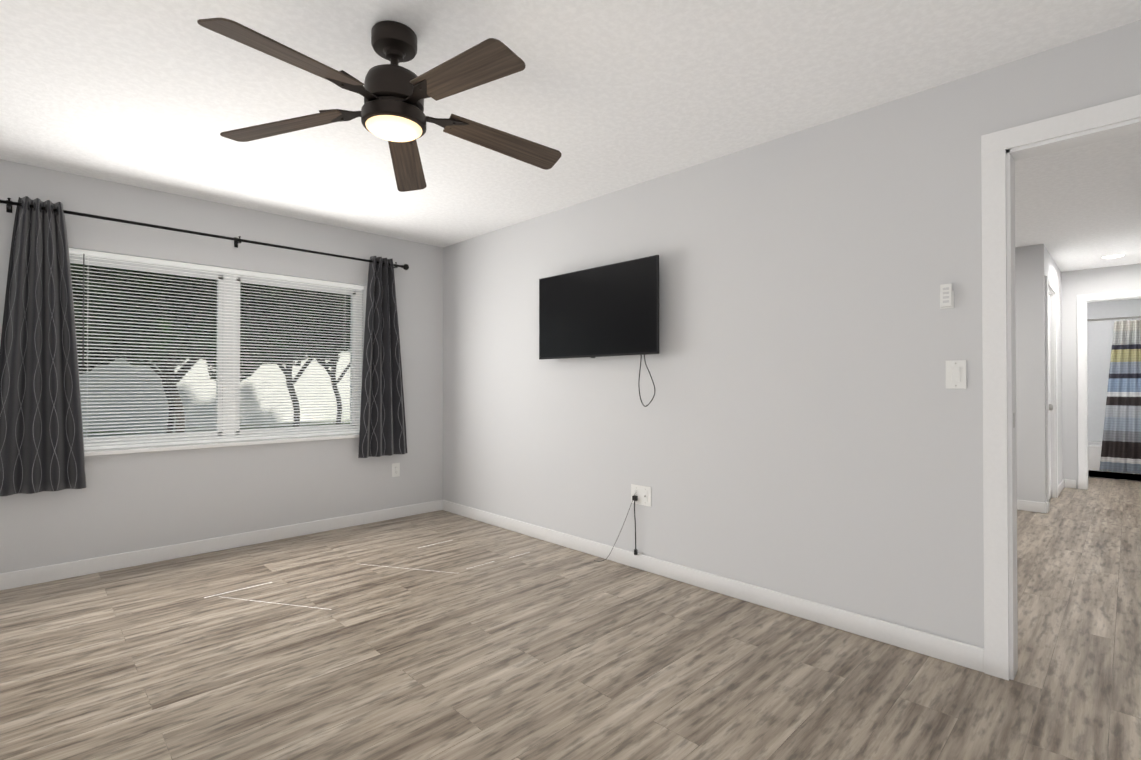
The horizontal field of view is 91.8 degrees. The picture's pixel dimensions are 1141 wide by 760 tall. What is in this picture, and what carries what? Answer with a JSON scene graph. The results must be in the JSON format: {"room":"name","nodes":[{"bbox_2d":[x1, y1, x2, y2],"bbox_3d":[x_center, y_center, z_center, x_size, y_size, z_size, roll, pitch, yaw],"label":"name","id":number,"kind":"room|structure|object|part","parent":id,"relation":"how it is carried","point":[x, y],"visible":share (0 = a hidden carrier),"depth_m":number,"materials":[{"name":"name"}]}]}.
{"room":"empty bedroom","nodes":[
{"label":"empty bedroom","id":0,"kind":"room"},
{"bbox_2d":[0,159,442,572],"bbox_3d":[-2.556,-0.025,3.938,3.890,2.440,0.200,0,-1,-45],"label":"wall","id":1,"kind":"structure","parent":0,"point":[124,503],"depth_m":3.90,"materials":[{"name":"paint"}]},
{"bbox_2d":[0,198,408,269],"bbox_3d":[-2.334,-0.985,3.939,2.535,0.070,0.122,0,-1,-45],"label":"curtain rod","id":2,"kind":"object","parent":1,"relation":"attached to","point":[9,204],"visible":0.96,"depth_m":3.70,"materials":[{"name":"black metal"}]},
{"bbox_2d":[0,196,86,495],"bbox_3d":[-3.049,-0.196,3.179,0.412,1.680,0.070,0,-1,-45],"label":"curtain","id":3,"kind":"object","parent":2,"relation":"hanging from","point":[41,439],"visible":0.98,"depth_m":3.18,"materials":[{"name":"fabric"}]},
{"bbox_2d":[22,200,58,214],"bbox_3d":[-3.051,-0.991,3.183,0.154,0.056,0.056,0,-1,-45],"label":"grommet","id":4,"kind":"object","parent":3,"relation":"attached to","point":[40,207],"visible":0.9,"depth_m":3.17,"materials":[{"name":"black metal"}]},
{"bbox_2d":[358,256,406,457],"bbox_3d":[-1.560,-0.195,4.649,0.436,1.660,0.070,0,-1,-45],"label":"curtain","id":5,"kind":"object","parent":2,"relation":"hanging from","point":[382,432],"visible":1,"depth_m":4.64,"materials":[{"name":"fabric"}]},
{"bbox_2d":[371,258,390,267],"bbox_3d":[-1.586,-0.980,4.629,0.163,0.056,0.056,0,-1,-45],"label":"grommet","id":6,"kind":"object","parent":5,"relation":"attached to","point":[382,262],"visible":0.71,"depth_m":4.61,"materials":[{"name":"black metal"}]},
{"bbox_2d":[69,248,363,450],"bbox_3d":[-2.450,-0.167,4.011,1.920,1.265,0.117,0,-1,-45],"label":"window","id":7,"kind":"structure","parent":1,"relation":"in","point":[214,277],"depth_m":3.96,"materials":[{"name":"white plastic"}]},
{"bbox_2d":[82,254,84,365],"bbox_3d":[-2.986,-0.430,3.391,0.006,0.690,0.011,0,-1,-45],"label":"cord","id":8,"kind":"object","parent":7,"relation":"hanging from","point":[83,254],"depth_m":3.39,"materials":[{"name":"white plastic"}]},
{"bbox_2d":[87,255,88,400],"bbox_3d":[-2.979,-0.172,3.413,0.002,1.197,0.002,0,-1,-45],"label":"cord","id":9,"kind":"object","parent":7,"relation":"hanging from","point":[87,336],"depth_m":3.41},
{"bbox_3d":[-2.422,-0.174,3.982,1.890,1.170,0.023,0,-1,-45],"label":"window blind slats","id":10,"kind":"part","parent":7,"relation":"part of","materials":[{"name":"white plastic"}]},
{"bbox_3d":[-2.422,-0.180,3.982,1.896,1.231,0.036,0,-1,-45],"label":"window blinds rails","id":11,"kind":"part","parent":7,"relation":"part of","materials":[{"name":"white plastic"}]},
{"bbox_2d":[0,500,439,590],"bbox_3d":[-2.476,1.147,3.855,3.600,0.095,0.018,0,-1,-45],"label":"baseboard","id":12,"kind":"structure","parent":1,"relation":"attached to","point":[20,578],"depth_m":3.76,"materials":[{"name":"white wood"}]},
{"bbox_2d":[84,434,358,455],"bbox_3d":[-2.412,0.457,3.967,1.970,0.024,0.105,0,-1,-45],"label":"window sill","id":13,"kind":"structure","parent":1,"relation":"attached to","point":[175,447],"depth_m":3.83,"materials":[{"name":"wood"}]},
{"bbox_2d":[392,463,399,476],"bbox_3d":[-1.519,0.782,4.810,0.072,0.116,0.007,0,-1,-45],"label":"outlet","id":14,"kind":"object","parent":1,"relation":"attached to","point":[395,469],"visible":1,"depth_m":4.81,"materials":[{"name":"plastic"}]},
{"bbox_2d":[0,477,1140,759],"bbox_3d":[1.999,1.225,4.652,11.390,0.051,5.570,0,-1,-45],"label":"floor","id":15,"kind":"structure","parent":0,"point":[540,649],"depth_m":2.31,"materials":[{"name":"brown wood"}]},
{"bbox_2d":[1088,441,1140,481],"bbox_3d":[6.721,0.935,7.243,0.768,0.572,1.496,0,-1,-45],"label":"bathtub","id":16,"kind":"object","parent":15,"relation":"on","point":[1094,453],"depth_m":6.87,"materials":[{"name":"ceramic"}]},
{"bbox_2d":[0,0,1140,271],"bbox_3d":[1.999,-1.269,4.672,11.390,0.060,5.570,0,-1,-45],"label":"ceiling","id":17,"kind":"structure","parent":0,"point":[606,96],"depth_m":2.44,"materials":[{"name":"white paint"}]},
{"bbox_2d":[197,18,560,191],"bbox_3d":[-0.606,-1.076,1.984,1.283,0.370,1.234,0,-1,-45],"label":"ceiling fan","id":18,"kind":"object","parent":17,"relation":"hanging from","point":[393,93],"visible":1,"depth_m":1.94,"materials":[{"name":"brown wood"}]},
{"bbox_2d":[1100,254,1125,258],"bbox_3d":[5.413,-1.231,5.520,0.190,0.005,0.190,0,-1,-45],"label":"recessed light","id":19,"kind":"object","parent":17,"relation":"in","point":[1113,256],"visible":0.98,"depth_m":5.51,"materials":[{"name":"white plastic"}]},
{"bbox_2d":[443,20,1140,647],"bbox_3d":[0.742,-0.030,3.281,0.120,2.440,5.370,0,-1,-45],"label":"wall","id":20,"kind":"structure","parent":0,"point":[805,424],"depth_m":2.83,"materials":[{"name":"paint"}]},
{"bbox_2d":[539,255,658,406],"bbox_3d":[0.179,-0.288,3.696,0.100,0.908,1.065,0,-1,-45],"label":"tv","id":21,"kind":"object","parent":20,"relation":"attached to","point":[608,310],"visible":1,"depth_m":3.60,"materials":[{"name":"plastic"}]},
{"bbox_3d":[0.465,-0.026,3.370,0.022,0.378,0.124,0,-1,-45],"label":"cord","id":22,"kind":"part","parent":21,"relation":"part of","materials":[{"name":"grey plastic"}]},
{"bbox_2d":[594,484,650,561],"bbox_3d":[0.326,0.929,3.536,0.102,0.524,0.395,0,-1,-45],"label":"outlet","id":23,"kind":"object","parent":20,"relation":"attached to","point":[640,495],"visible":1,"depth_m":3.49,"materials":[{"name":"plastic"}]},
{"bbox_3d":[0.409,0.931,3.491,0.016,0.341,0.022,0,-1,-45],"label":"cord","id":24,"kind":"part","parent":23,"relation":"part of","materials":[{"name":"black plastic"}]},
{"bbox_2d":[440,500,983,671],"bbox_3d":[0.241,1.145,3.684,0.014,0.095,4.077,0,-1,-45],"label":"baseboard","id":25,"kind":"structure","parent":20,"relation":"attached to","point":[948,650],"depth_m":2.89,"materials":[{"name":"white wood"}]},
{"bbox_2d":[940,283,953,308],"bbox_3d":[1.583,-0.353,2.329,0.024,0.100,0.048,0,-1,-45],"label":"remote control","id":26,"kind":"object","parent":20,"relation":"attached to","point":[946,296],"visible":1,"depth_m":2.32,"materials":[{"name":"plastic"}]},
{"bbox_2d":[946,360,966,388],"bbox_3d":[1.608,-0.023,2.309,0.013,0.118,0.072,0,-1,-45],"label":"light switch","id":27,"kind":"object","parent":20,"relation":"attached to","point":[956,377],"visible":1,"depth_m":2.31,"materials":[{"name":"plastic"}]},
{"bbox_2d":[981,94,1140,680],"bbox_3d":[2.059,0.092,1.945,0.152,2.173,0.966,0,-1,-45],"label":"door frame","id":28,"kind":"structure","parent":20,"relation":"attached to","point":[1002,151],"depth_m":2.20,"materials":[{"name":"white wood"}]},
{"bbox_2d":[1015,244,1046,502],"bbox_3d":[3.302,-0.008,6.096,0.120,2.440,2.940,0,-1,-45],"label":"wall","id":29,"kind":"structure","parent":0,"point":[1030,371],"depth_m":5.05,"materials":[{"name":"grey paint"}]},
{"bbox_2d":[1017,499,1047,512],"bbox_3d":[3.260,1.164,6.042,0.024,0.095,2.964,0,-1,-45],"label":"baseboard","id":30,"kind":"structure","parent":29,"relation":"attached to","point":[1033,506],"depth_m":5.05,"materials":[{"name":"white wood"}]},
{"bbox_2d":[1045,247,1062,484],"bbox_3d":[4.934,-0.011,5.725,1.680,2.440,0.120,0,-1,-45],"label":"wall","id":31,"kind":"structure","parent":0,"point":[1052,272],"depth_m":6.01,"materials":[{"name":"paint"}]},
{"bbox_2d":[1048,294,1052,498],"bbox_3d":[4.675,0.163,5.402,0.756,2.064,0.105,0,-1,-45],"label":"hall door","id":32,"kind":"structure","parent":31,"relation":"in","point":[1050,406],"depth_m":5.61,"materials":[{"name":"white wood"}]},
{"bbox_2d":[1045,276,1057,511],"bbox_3d":[4.647,0.127,5.430,0.920,2.160,0.136,0,-1,-45],"label":"door frame","id":33,"kind":"structure","parent":31,"relation":"attached to","point":[1050,289],"depth_m":5.66,"materials":[{"name":"white wood"}]},
{"bbox_2d":[1058,479,1067,495],"bbox_3d":[5.310,1.164,5.982,0.770,0.095,0.030,0,-1,-45],"label":"baseboard","id":34,"kind":"structure","parent":31,"relation":"attached to","point":[1063,483],"depth_m":6.09,"materials":[{"name":"white wood"}]},
{"bbox_2d":[1061,263,1140,488],"bbox_3d":[5.880,-0.008,6.048,0.120,2.440,0.990,0,-1,-45],"label":"wall","id":35,"kind":"structure","parent":0,"point":[1075,283],"depth_m":6.20,"materials":[{"name":"paint"}]},
{"bbox_2d":[1077,290,1140,489],"bbox_3d":[5.953,0.131,5.972,0.152,2.160,0.700,0,-1,-45],"label":"door frame","id":36,"kind":"structure","parent":35,"relation":"attached to","point":[1082,369],"depth_m":6.13,"materials":[{"name":"white wood"}]},
{"bbox_2d":[1087,299,1140,441],"bbox_3d":[7.053,0.004,7.564,0.120,2.440,1.500,0,-1,-45],"label":"wall","id":37,"kind":"structure","parent":0,"point":[1099,339],"depth_m":7.42,"materials":[{"name":"grey paint"}]},
{"bbox_2d":[1087,316,1140,473],"bbox_3d":[6.423,0.179,6.955,0.045,1.880,1.516,0,-1,-45],"label":"shower curtain","id":38,"kind":"object","parent":37,"relation":"hanging from","point":[1121,447],"visible":0.96,"depth_m":6.68,"materials":[{"name":"multicoloured fabric"}]},
{"label":"outside","id":39,"kind":"structure","parent":0,"visible":0},
{"bbox_2d":[83,419,349,436],"bbox_3d":[-24.119,1.737,24.807,55.000,0.150,59.780,0,-1,-45],"label":"ground","id":40,"kind":"structure","parent":39,"point":[204,427],"depth_m":18.36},
{"bbox_2d":[70,263,350,432],"bbox_3d":[-7.172,-2.080,13.110,14.711,7.351,12.743,0,-1,-45],"label":"trees","id":41,"kind":"object","parent":40,"relation":"on","point":[202,291],"depth_m":9.76,"materials":[{"name":"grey plant"}]},
{"bbox_2d":[79,350,349,429],"bbox_3d":[-16.455,-0.300,17.059,45.000,3.800,2.000,0,-1,-45],"label":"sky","id":42,"kind":"structure","parent":40,"relation":"on","point":[136,377],"depth_m":19.88,"materials":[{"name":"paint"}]}
]}

